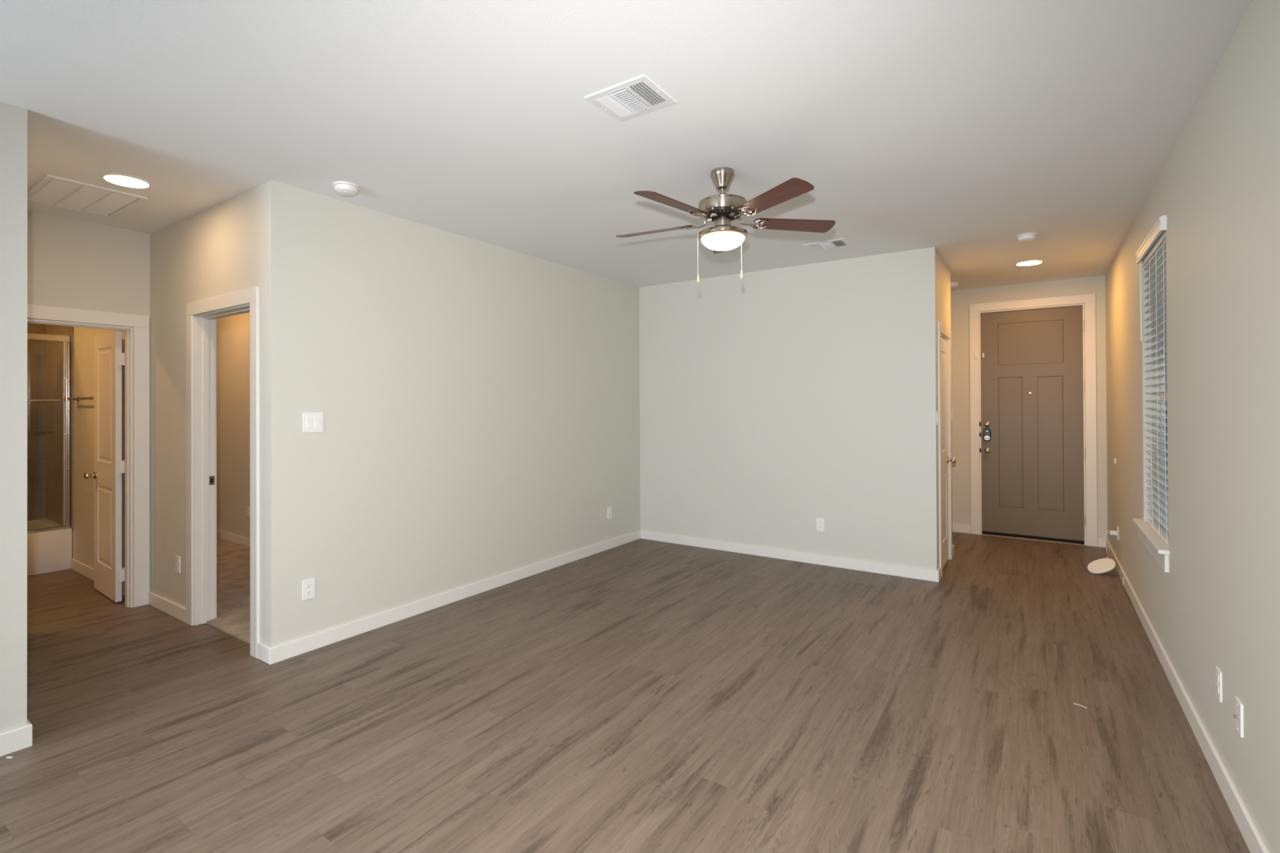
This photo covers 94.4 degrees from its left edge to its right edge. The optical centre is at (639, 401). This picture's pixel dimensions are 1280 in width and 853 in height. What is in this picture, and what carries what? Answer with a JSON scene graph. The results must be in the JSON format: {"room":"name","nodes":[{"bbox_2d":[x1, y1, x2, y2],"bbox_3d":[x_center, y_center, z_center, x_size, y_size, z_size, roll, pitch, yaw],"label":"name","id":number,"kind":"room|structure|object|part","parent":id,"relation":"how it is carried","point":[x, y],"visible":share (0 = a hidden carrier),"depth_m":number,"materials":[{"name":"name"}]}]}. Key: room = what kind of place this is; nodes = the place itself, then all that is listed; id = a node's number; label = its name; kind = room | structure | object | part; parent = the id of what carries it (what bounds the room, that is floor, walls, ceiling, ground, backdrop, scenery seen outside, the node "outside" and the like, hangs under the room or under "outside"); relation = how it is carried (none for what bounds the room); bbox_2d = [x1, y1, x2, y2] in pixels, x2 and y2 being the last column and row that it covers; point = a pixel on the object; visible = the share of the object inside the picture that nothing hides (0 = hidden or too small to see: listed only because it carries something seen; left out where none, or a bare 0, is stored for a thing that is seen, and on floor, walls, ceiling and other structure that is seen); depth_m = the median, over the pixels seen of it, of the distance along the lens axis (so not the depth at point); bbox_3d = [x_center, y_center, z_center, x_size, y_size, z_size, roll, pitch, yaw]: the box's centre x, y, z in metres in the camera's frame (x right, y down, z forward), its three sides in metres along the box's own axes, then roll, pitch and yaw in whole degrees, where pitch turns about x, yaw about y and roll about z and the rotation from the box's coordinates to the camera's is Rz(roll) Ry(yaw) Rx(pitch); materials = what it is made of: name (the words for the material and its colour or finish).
{"room":"empty living room","nodes":[
{"label":"empty living room","id":0,"kind":"room"},
{"bbox_2d":[26,210,150,607],"bbox_3d":[-3.957,0.121,4.026,0.115,2.743,1.209,0,0,34],"label":"wall","id":1,"kind":"structure","parent":0,"point":[73,264],"depth_m":4.15,"materials":[{"name":"paint"}]},
{"bbox_2d":[26,303,149,608],"bbox_3d":[-3.914,0.427,4.087,0.148,2.130,0.815,0,0,34],"label":"trim","id":2,"kind":"structure","parent":1,"relation":"attached to","point":[140,323],"depth_m":4.32,"materials":[{"name":"paint"}]},
{"bbox_2d":[71,180,293,647],"bbox_3d":[-3.934,0.124,4.649,4.487,2.743,0.147,0,0,34],"label":"wall","id":3,"kind":"structure","parent":0,"point":[243,241],"depth_m":3.88,"materials":[{"name":"paint"}]},
{"bbox_2d":[45,324,74,528],"bbox_3d":[-5.473,-0.040,5.586,0.889,2.355,0.012,0,0,34],"label":"tiled wall","id":4,"kind":"structure","parent":3,"relation":"attached to","point":[54,349],"depth_m":5.61,"materials":[{"name":"beige tile"}]},
{"bbox_2d":[66,395,93,401],"bbox_3d":[-4.734,-0.030,5.053,0.698,0.048,0.074,0,0,34],"label":"towel bar","id":5,"kind":"object","parent":3,"relation":"attached to","point":[77,398],"visible":0.71,"depth_m":5.06,"materials":[{"name":"silver metal"}]},
{"bbox_2d":[71,558,124,595],"bbox_3d":[-4.433,1.453,4.885,1.649,0.092,0.014,0,0,34],"label":"baseboard","id":6,"kind":"structure","parent":3,"relation":"attached to","point":[88,571],"depth_m":5.12,"materials":[{"name":"paint"}]},
{"bbox_2d":[83,329,124,602],"bbox_3d":[-4.096,0.476,4.569,0.657,2.015,0.178,0,0,36],"label":"door","id":7,"kind":"structure","parent":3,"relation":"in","point":[108,357],"depth_m":4.51,"materials":[{"name":"paint"}]},
{"bbox_3d":[-4.347,0.580,4.680,0.056,0.056,0.061,0,0,36],"label":"knob","id":8,"kind":"part","parent":7,"relation":"part of","materials":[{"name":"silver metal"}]},
{"bbox_3d":[-4.117,0.476,4.585,0.605,2.015,0.036,0,0,36],"label":"panel","id":9,"kind":"part","parent":7,"relation":"part of","materials":[{"name":"paint"}]},
{"bbox_2d":[175,555,180,573],"bbox_3d":[-3.193,1.123,4.096,0.071,0.116,0.008,0,0,34],"label":"power outlet","id":10,"kind":"object","parent":3,"relation":"attached to","point":[177,557],"visible":1,"depth_m":4.09,"materials":[{"name":"white plastic"}]},
{"bbox_2d":[148,591,271,664],"bbox_3d":[-2.863,1.441,3.871,1.858,0.092,0.014,0,0,34],"label":"baseboard","id":11,"kind":"structure","parent":3,"relation":"attached to","point":[157,602],"depth_m":4.09,"materials":[{"name":"paint"}]},
{"bbox_2d":[208,475,214,484],"bbox_3d":[-2.909,0.533,4.029,0.002,0.060,0.033,0,0,34],"label":"strike plate","id":12,"kind":"object","parent":3,"relation":"attached to","point":[211,478],"visible":1,"depth_m":4.03,"materials":[{"name":"silver metal"}]},
{"bbox_2d":[186,286,259,658],"bbox_3d":[-2.594,0.409,3.771,1.010,2.152,0.148,0,0,34],"label":"trim","id":13,"kind":"structure","parent":3,"relation":"attached to","point":[201,330],"depth_m":3.96,"materials":[{"name":"paint"}]},
{"bbox_2d":[216,312,249,537],"bbox_3d":[-3.289,0.126,5.715,4.372,2.743,0.115,0,0,34],"label":"wall","id":14,"kind":"structure","parent":0,"point":[233,332],"depth_m":6.37,"materials":[{"name":"paint"}]},
{"bbox_2d":[217,529,249,546],"bbox_3d":[-3.320,1.452,5.655,4.372,0.092,0.014,0,0,34],"label":"baseboard","id":15,"kind":"structure","parent":14,"relation":"attached to","point":[222,535],"depth_m":6.32,"materials":[{"name":"paint"}]},
{"bbox_2d":[245,505,248,516],"bbox_3d":[-4.088,1.133,6.175,0.071,0.116,0.008,0,0,34],"label":"power outlet","id":16,"kind":"object","parent":14,"relation":"attached to","point":[246,506],"visible":1,"depth_m":6.17,"materials":[{"name":"white plastic"}]},
{"bbox_2d":[0,101,639,733],"bbox_3d":[-2.353,0.110,3.082,0.115,2.743,8.502,0,0,34],"label":"wall","id":17,"kind":"structure","parent":0,"point":[478,402],"depth_m":4.17,"materials":[{"name":"paint"}]},
{"bbox_2d":[0,719,32,756],"bbox_3d":[-4.411,1.437,1.548,1.872,0.092,3.668,0,0,34],"label":"baseboard","id":18,"kind":"structure","parent":17,"relation":"attached to","point":[19,739],"depth_m":2.51,"materials":[{"name":"paint"}]},
{"bbox_2d":[302,577,315,600],"bbox_3d":[-1.972,1.114,3.529,0.008,0.116,0.071,0,0,34],"label":"power outlet","id":19,"kind":"object","parent":17,"relation":"attached to","point":[308,585],"visible":1,"depth_m":3.52,"materials":[{"name":"white plastic"}]},
{"bbox_2d":[306,590,311,595],"bbox_3d":[-1.969,1.134,3.527,0.002,0.030,0.034,0,0,34],"label":"receptacle","id":20,"kind":"object","parent":19,"relation":"attached to","point":[308,593],"depth_m":3.53,"materials":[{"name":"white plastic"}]},
{"bbox_2d":[306,582,311,588],"bbox_3d":[-1.970,1.093,3.527,0.002,0.030,0.034,0,0,34],"label":"receptacle","id":21,"kind":"object","parent":19,"relation":"attached to","point":[308,585],"depth_m":3.53,"materials":[{"name":"white plastic"}]},
{"bbox_2d":[302,412,323,432],"bbox_3d":[-1.959,0.122,3.556,0.012,0.118,0.118,0,0,34],"label":"light switch","id":22,"kind":"object","parent":17,"relation":"attached to","point":[312,421],"visible":1,"depth_m":3.56,"materials":[{"name":"white plastic"}]},
{"bbox_2d":[269,529,640,664],"bbox_3d":[-1.040,1.439,4.910,0.014,0.092,3.770,0,0,34],"label":"baseboard","id":23,"kind":"structure","parent":17,"relation":"attached to","point":[283,651],"depth_m":4.20,"materials":[{"name":"paint"}]},
{"bbox_2d":[607,506,612,519],"bbox_3d":[-0.307,1.125,6.014,0.008,0.116,0.071,0,0,34],"label":"power outlet","id":24,"kind":"object","parent":17,"relation":"attached to","point":[610,508],"visible":1,"depth_m":6.01,"materials":[{"name":"white plastic"}]},
{"bbox_2d":[0,532,1250,852],"bbox_3d":[-1.859,1.534,3.994,8.988,0.100,10.872,0,0,34],"label":"floor","id":25,"kind":"structure","parent":0,"point":[640,695],"depth_m":2.73,"materials":[{"name":"plastic"}]},
{"bbox_2d":[26,518,71,576],"bbox_3d":[-5.898,1.322,4.957,0.852,0.366,1.516,0,0,34],"label":"bathtub","id":26,"kind":"object","parent":25,"relation":"on","point":[49,551],"visible":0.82,"depth_m":5.24,"materials":[{"name":"ceramic"}]},
{"bbox_2d":[26,332,71,533],"bbox_3d":[-5.572,0.267,4.739,0.131,1.739,1.502,0,0,34],"label":"sliding shower door","id":27,"kind":"structure","parent":26,"relation":"on","point":[66,341],"depth_m":5.33,"materials":[{"name":"silver glass"}]},
{"bbox_2d":[205,537,249,644],"bbox_3d":[-3.599,1.490,5.148,4.272,0.012,1.168,0,0,34],"label":"floor","id":28,"kind":"structure","parent":25,"relation":"on","point":[233,618],"depth_m":4.68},
{"bbox_2d":[1087,532,1115,573],"bbox_3d":[3.986,1.298,5.136,0.188,0.321,0.351,0,0,34],"label":"router","id":29,"kind":"object","parent":25,"relation":"on","point":[1103,565],"visible":1,"depth_m":5.05,"materials":[{"name":"white plastic"}]},
{"bbox_3d":[4.074,1.272,5.166,0.037,0.269,0.204,0,0,34],"label":"power cord","id":30,"kind":"part","parent":29,"relation":"part of","materials":[{"name":"white plastic"}]},
{"bbox_2d":[0,0,1251,290],"bbox_3d":[-1.871,-1.309,4.008,8.988,0.100,10.872,0,0,34],"label":"ceiling","id":31,"kind":"structure","parent":0,"point":[962,129],"depth_m":2.61,"materials":[{"name":"paint"}]},
{"bbox_2d":[27,174,147,217],"bbox_3d":[-3.421,-1.250,3.643,0.656,0.010,0.444,0,0,34],"label":"ceiling vent","id":32,"kind":"object","parent":31,"relation":"in","point":[51,190],"visible":0.99,"depth_m":3.62,"materials":[{"name":"white metal"}]},
{"bbox_3d":[-3.493,-1.250,3.535,0.591,0.005,0.117,0,0,34],"label":"grille panel","id":33,"kind":"part","parent":32,"relation":"part of","materials":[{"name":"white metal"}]},
{"bbox_3d":[-3.421,-1.250,3.643,0.591,0.005,0.117,0,0,34],"label":"grille panel","id":34,"kind":"part","parent":32,"relation":"part of","materials":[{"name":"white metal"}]},
{"bbox_3d":[-3.349,-1.250,3.750,0.591,0.005,0.117,0,0,34],"label":"grille panel","id":35,"kind":"part","parent":32,"relation":"part of","materials":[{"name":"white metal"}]},
{"bbox_2d":[99,173,152,188],"bbox_3d":[-2.915,-1.254,3.370,0.228,0.008,0.228,0,0,34],"label":"recessed light","id":36,"kind":"object","parent":31,"relation":"in","point":[122,180],"visible":1,"depth_m":3.36,"materials":[{"name":"white glass"}]},
{"bbox_2d":[333,181,359,195],"bbox_3d":[-1.716,-1.238,3.463,0.140,0.050,0.140,0,0,34],"label":"smoke detector","id":37,"kind":"object","parent":31,"relation":"attached to","point":[343,188],"visible":1,"depth_m":3.42,"materials":[{"name":"white plastic"}]},
{"bbox_3d":[-1.716,-1.257,3.463,0.140,0.011,0.140,0,0,34],"label":"plate","id":38,"kind":"part","parent":37,"relation":"part of","materials":[{"name":"white plastic"}]},
{"bbox_2d":[584,74,677,121],"bbox_3d":[-0.037,-1.268,2.497,0.303,0.013,0.255,0,0,34],"label":"ceiling vent","id":39,"kind":"object","parent":31,"relation":"in","point":[640,95],"visible":1,"depth_m":2.48,"materials":[{"name":"white metal"}]},
{"bbox_2d":[616,167,835,282],"bbox_3d":[0.422,-0.965,3.276,1.237,0.615,1.246,0,0,34],"label":"ceiling fan","id":40,"kind":"object","parent":31,"relation":"hanging from","point":[722,209],"visible":1,"depth_m":3.19,"materials":[{"name":"brown wood"}]},
{"bbox_3d":[0.086,-0.995,3.460,0.477,0.006,0.134,0,12,26],"label":"fan blade","id":41,"kind":"part","parent":40,"relation":"part of","materials":[{"name":"brown wood"}]},
{"bbox_3d":[0.168,-0.998,2.981,0.134,0.006,0.477,16,11,43],"label":"fan blade","id":42,"kind":"part","parent":40,"relation":"part of","materials":[{"name":"brown wood"}]},
{"bbox_3d":[0.458,-0.875,3.276,0.235,0.062,0.235,0,0,34],"label":"lamp shade","id":43,"kind":"part","parent":40,"relation":"part of","materials":[{"name":"white glass"}]},
{"bbox_3d":[0.517,-0.996,3.686,0.134,0.006,0.477,-12,-2,8],"label":"fan blade","id":44,"kind":"part","parent":40,"relation":"part of","materials":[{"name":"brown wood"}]},
{"bbox_3d":[0.536,-0.860,3.330,0.098,0.237,0.003,0,0,-34],"label":"pull chain","id":45,"kind":"part","parent":40,"relation":"part of","materials":[{"name":"metal"}]},
{"bbox_3d":[0.649,-1.000,2.911,0.134,0.006,0.477,13,-7,-27],"label":"fan blade","id":46,"kind":"part","parent":40,"relation":"part of","materials":[{"name":"brown wood"}]},
{"bbox_3d":[0.865,-0.999,3.346,0.477,0.006,0.134,0,-12,-10],"label":"fan blade","id":47,"kind":"part","parent":40,"relation":"part of","materials":[{"name":"brown wood"}]},
{"bbox_2d":[804,238,852,251],"bbox_3d":[1.516,-1.264,4.788,0.324,0.013,0.238,0,0,34],"label":"ceiling vent","id":48,"kind":"object","parent":31,"relation":"in","point":[840,242],"visible":1,"depth_m":4.77,"materials":[{"name":"white metal"}]},
{"bbox_2d":[950,281,959,288],"bbox_3d":[3.330,-1.245,6.341,0.140,0.050,0.140,0,0,34],"label":"smoke detector","id":49,"kind":"object","parent":31,"relation":"attached to","point":[953,284],"visible":0.59,"depth_m":6.29,"materials":[{"name":"white plastic"}]},
{"bbox_2d":[1015,232,1037,242],"bbox_3d":[2.962,-1.252,4.542,0.140,0.050,0.140,0,0,34],"label":"smoke detector","id":50,"kind":"object","parent":31,"relation":"attached to","point":[1028,237],"visible":1,"depth_m":4.50,"materials":[{"name":"white plastic"}]},
{"bbox_3d":[2.962,-1.272,4.542,0.140,0.011,0.140,0,0,34],"label":"plate","id":51,"kind":"part","parent":50,"relation":"part of","materials":[{"name":"white plastic"}]},
{"bbox_2d":[1014,259,1044,266],"bbox_3d":[3.561,-1.271,5.428,0.228,0.008,0.228,0,0,34],"label":"recessed light","id":52,"kind":"object","parent":31,"relation":"in","point":[1033,262],"visible":1,"depth_m":5.42,"materials":[{"name":"white glass"}]},
{"bbox_2d":[639,247,938,570],"bbox_3d":[1.243,0.107,5.721,2.922,2.743,0.115,0,0,34],"label":"wall","id":53,"kind":"structure","parent":0,"point":[775,402],"depth_m":5.49,"materials":[{"name":"paint"}]},
{"bbox_2d":[640,529,938,582],"bbox_3d":[1.224,1.433,5.652,2.922,0.092,0.014,0,0,34],"label":"baseboard","id":54,"kind":"structure","parent":53,"relation":"attached to","point":[807,557],"depth_m":5.47,"materials":[{"name":"paint"}]},
{"bbox_2d":[816,517,824,531],"bbox_3d":[1.637,1.113,5.380,0.071,0.116,0.008,0,0,34],"label":"power outlet","id":55,"kind":"object","parent":53,"relation":"attached to","point":[820,522],"visible":1,"depth_m":5.38,"materials":[{"name":"white plastic"}]},
{"bbox_2d":[937,251,951,489],"bbox_3d":[2.702,0.100,5.377,0.115,2.743,0.938,0,0,34],"label":"wall","id":56,"kind":"structure","parent":0,"point":[944,297],"depth_m":5.29,"materials":[{"name":"paint"}]},
{"bbox_2d":[936,410,938,425],"bbox_3d":[2.463,0.133,4.906,0.012,0.118,0.072,0,0,34],"label":"light switch","id":57,"kind":"object","parent":56,"relation":"attached to","point":[937,414],"visible":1,"depth_m":4.89,"materials":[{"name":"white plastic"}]},
{"bbox_2d":[937,320,952,577],"bbox_3d":[2.673,0.396,5.317,0.134,2.150,0.788,0,0,34],"label":"trim","id":58,"kind":"structure","parent":56,"relation":"attached to","point":[941,328],"depth_m":5.31,"materials":[{"name":"paint"}]},
{"bbox_2d":[937,544,954,581],"bbox_3d":[2.733,1.425,5.293,0.014,0.092,1.068,0,0,34],"label":"baseboard","id":59,"kind":"structure","parent":56,"relation":"attached to","point":[939,568],"depth_m":4.94,"materials":[{"name":"paint"}]},
{"bbox_2d":[941,337,955,568],"bbox_3d":[2.723,0.447,5.277,0.106,2.028,0.584,0,0,34],"label":"door","id":60,"kind":"structure","parent":56,"relation":"in","point":[945,460],"depth_m":5.36,"materials":[{"name":"paint"}]},
{"bbox_3d":[2.696,0.447,5.302,0.035,2.028,0.572,0,0,34],"label":"panel","id":61,"kind":"part","parent":60,"relation":"part of","materials":[{"name":"paint"}]},
{"bbox_3d":[2.872,0.536,5.458,0.061,0.056,0.056,0,0,34],"label":"knob","id":62,"kind":"part","parent":60,"relation":"part of","materials":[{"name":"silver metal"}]},
{"bbox_2d":[950,275,1106,546],"bbox_3d":[3.772,0.101,6.683,2.327,2.743,0.140,0,0,34],"label":"wall","id":63,"kind":"structure","parent":0,"point":[961,300],"depth_m":6.59,"materials":[{"name":"paint"}]},
{"bbox_2d":[952,524,1106,547],"bbox_3d":[3.735,1.427,6.613,2.327,0.092,0.014,0,0,34],"label":"baseboard","id":64,"kind":"structure","parent":63,"relation":"attached to","point":[960,528],"depth_m":6.65,"materials":[{"name":"paint"}]},
{"bbox_2d":[979,305,1085,545],"bbox_3d":[4.186,0.232,6.369,0.946,2.476,0.151,0,0,34],"label":"door","id":65,"kind":"structure","parent":63,"relation":"in","point":[1033,384],"depth_m":6.35,"materials":[{"name":"beige paint"}]},
{"bbox_3d":[3.834,0.536,6.550,0.056,0.056,0.061,0,0,34],"label":"knob","id":66,"kind":"part","parent":65,"relation":"part of","materials":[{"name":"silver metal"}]},
{"bbox_2d":[968,293,1097,546],"bbox_3d":[4.202,0.186,6.386,1.123,2.568,0.158,0,0,34],"label":"trim","id":67,"kind":"structure","parent":63,"relation":"attached to","point":[1089,362],"depth_m":6.14,"materials":[{"name":"paint"}]},
{"bbox_2d":[1105,0,1279,852],"bbox_3d":[1.810,0.085,1.539,0.140,2.743,10.872,0,0,34],"label":"wall","id":68,"kind":"structure","parent":0,"point":[1217,188],"depth_m":2.26,"materials":[{"name":"paint"}]},
{"bbox_2d":[1116,525,1118,540],"bbox_3d":[4.154,1.142,5.159,0.008,0.116,0.071,0,0,34],"label":"power outlet","id":69,"kind":"object","parent":68,"relation":"attached to","point":[1117,526],"visible":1,"depth_m":5.13,"materials":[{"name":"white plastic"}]},
{"bbox_2d":[1109,530,1117,535],"bbox_3d":[4.130,1.141,5.175,0.050,0.034,0.044,0,0,34],"label":"power adapter","id":70,"kind":"object","parent":69,"relation":"attached to","point":[1111,532],"visible":1,"depth_m":5.16,"materials":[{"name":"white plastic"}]},
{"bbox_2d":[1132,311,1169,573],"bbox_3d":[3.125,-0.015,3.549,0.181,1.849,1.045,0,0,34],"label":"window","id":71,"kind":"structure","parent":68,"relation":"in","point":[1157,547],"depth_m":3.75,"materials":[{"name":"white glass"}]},
{"bbox_3d":[3.108,0.799,3.558,0.131,0.022,1.045,0,0,34],"label":"sill","id":72,"kind":"part","parent":71,"relation":"part of","materials":[{"name":"paint"}]},
{"bbox_2d":[1135,214,1168,545],"bbox_3d":[3.074,-0.105,3.522,0.089,1.778,0.918,0,0,34],"label":"window blinds","id":73,"kind":"object","parent":71,"relation":"attached to","point":[1154,261],"visible":0.71,"depth_m":3.57,"materials":[{"name":"white plastic"}]},
{"bbox_3d":[3.276,-0.063,3.836,0.021,1.672,0.003,0,0,34],"label":"ladder cord","id":74,"kind":"part","parent":73,"relation":"part of","materials":[{"name":"white fabric"}]},
{"bbox_3d":[3.143,-0.064,3.636,0.021,1.672,0.003,0,0,34],"label":"ladder cord","id":75,"kind":"part","parent":73,"relation":"part of","materials":[{"name":"white fabric"}]},
{"bbox_3d":[3.085,-0.916,3.526,0.054,0.043,0.878,0,0,34],"label":"head rail","id":76,"kind":"part","parent":73,"relation":"part of","materials":[{"name":"white plastic"}]},
{"bbox_3d":[3.308,-0.064,3.815,0.026,1.672,0.003,0,0,34],"label":"ladder cord","id":77,"kind":"part","parent":73,"relation":"part of","materials":[{"name":"white fabric"}]},
{"bbox_3d":[3.096,0.775,3.515,0.052,0.018,0.866,0,0,34],"label":"rail","id":78,"kind":"part","parent":73,"relation":"part of","materials":[{"name":"white plastic"}]},
{"bbox_3d":[3.009,-0.064,3.437,0.021,1.672,0.003,0,0,34],"label":"ladder cord","id":79,"kind":"part","parent":73,"relation":"part of","materials":[{"name":"white fabric"}]},
{"bbox_3d":[3.174,-0.064,3.615,0.026,1.672,0.003,0,0,34],"label":"ladder cord","id":80,"kind":"part","parent":73,"relation":"part of","materials":[{"name":"white fabric"}]},
{"bbox_3d":[2.876,-0.065,3.237,0.021,1.672,0.003,0,0,34],"label":"ladder cord","id":81,"kind":"part","parent":73,"relation":"part of","materials":[{"name":"white fabric"}]},
{"bbox_3d":[3.156,-0.067,3.477,0.050,1.745,0.890,0,0,34],"label":"frame","id":82,"kind":"part","parent":71,"relation":"part of","materials":[{"name":"paint"}]},
{"bbox_2d":[1105,538,1269,852],"bbox_3d":[1.749,1.411,1.574,0.018,0.092,10.568,0,0,34],"label":"baseboard","id":83,"kind":"structure","parent":68,"relation":"attached to","point":[1250,833],"depth_m":2.48,"materials":[{"name":"paint"}]},
{"bbox_2d":[1215,666,1222,702],"bbox_3d":[2.229,1.087,2.286,0.008,0.116,0.071,0,0,34],"label":"power outlet","id":84,"kind":"object","parent":68,"relation":"attached to","point":[1218,673],"visible":1,"depth_m":2.27,"materials":[{"name":"white plastic"}]},
{"bbox_2d":[1215,674,1218,683],"bbox_3d":[2.227,1.067,2.288,0.002,0.030,0.034,0,0,34],"label":"receptacle","id":85,"kind":"object","parent":84,"relation":"attached to","point":[1216,675],"depth_m":2.29,"materials":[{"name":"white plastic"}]},
{"bbox_2d":[1233,696,1243,738],"bbox_3d":[2.069,1.090,2.054,0.016,0.116,0.071,0,0,34],"label":"cable plate","id":86,"kind":"object","parent":68,"relation":"attached to","point":[1238,715],"visible":1,"depth_m":2.04,"materials":[{"name":"white plastic"}]},
{"bbox_3d":[-6.563,0.136,4.846,0.100,2.743,2.747,0,0,34],"label":"wall","id":87,"kind":"structure","parent":0,"visible":0},
{"bbox_2d":[26,323,45,520],"bbox_3d":[-6.260,-0.038,5.198,0.014,2.355,1.508,0,0,34],"label":"tiled wall","id":88,"kind":"structure","parent":87,"relation":"attached to","point":[36,349],"depth_m":5.77,"materials":[{"name":"beige tile"}]}
]}

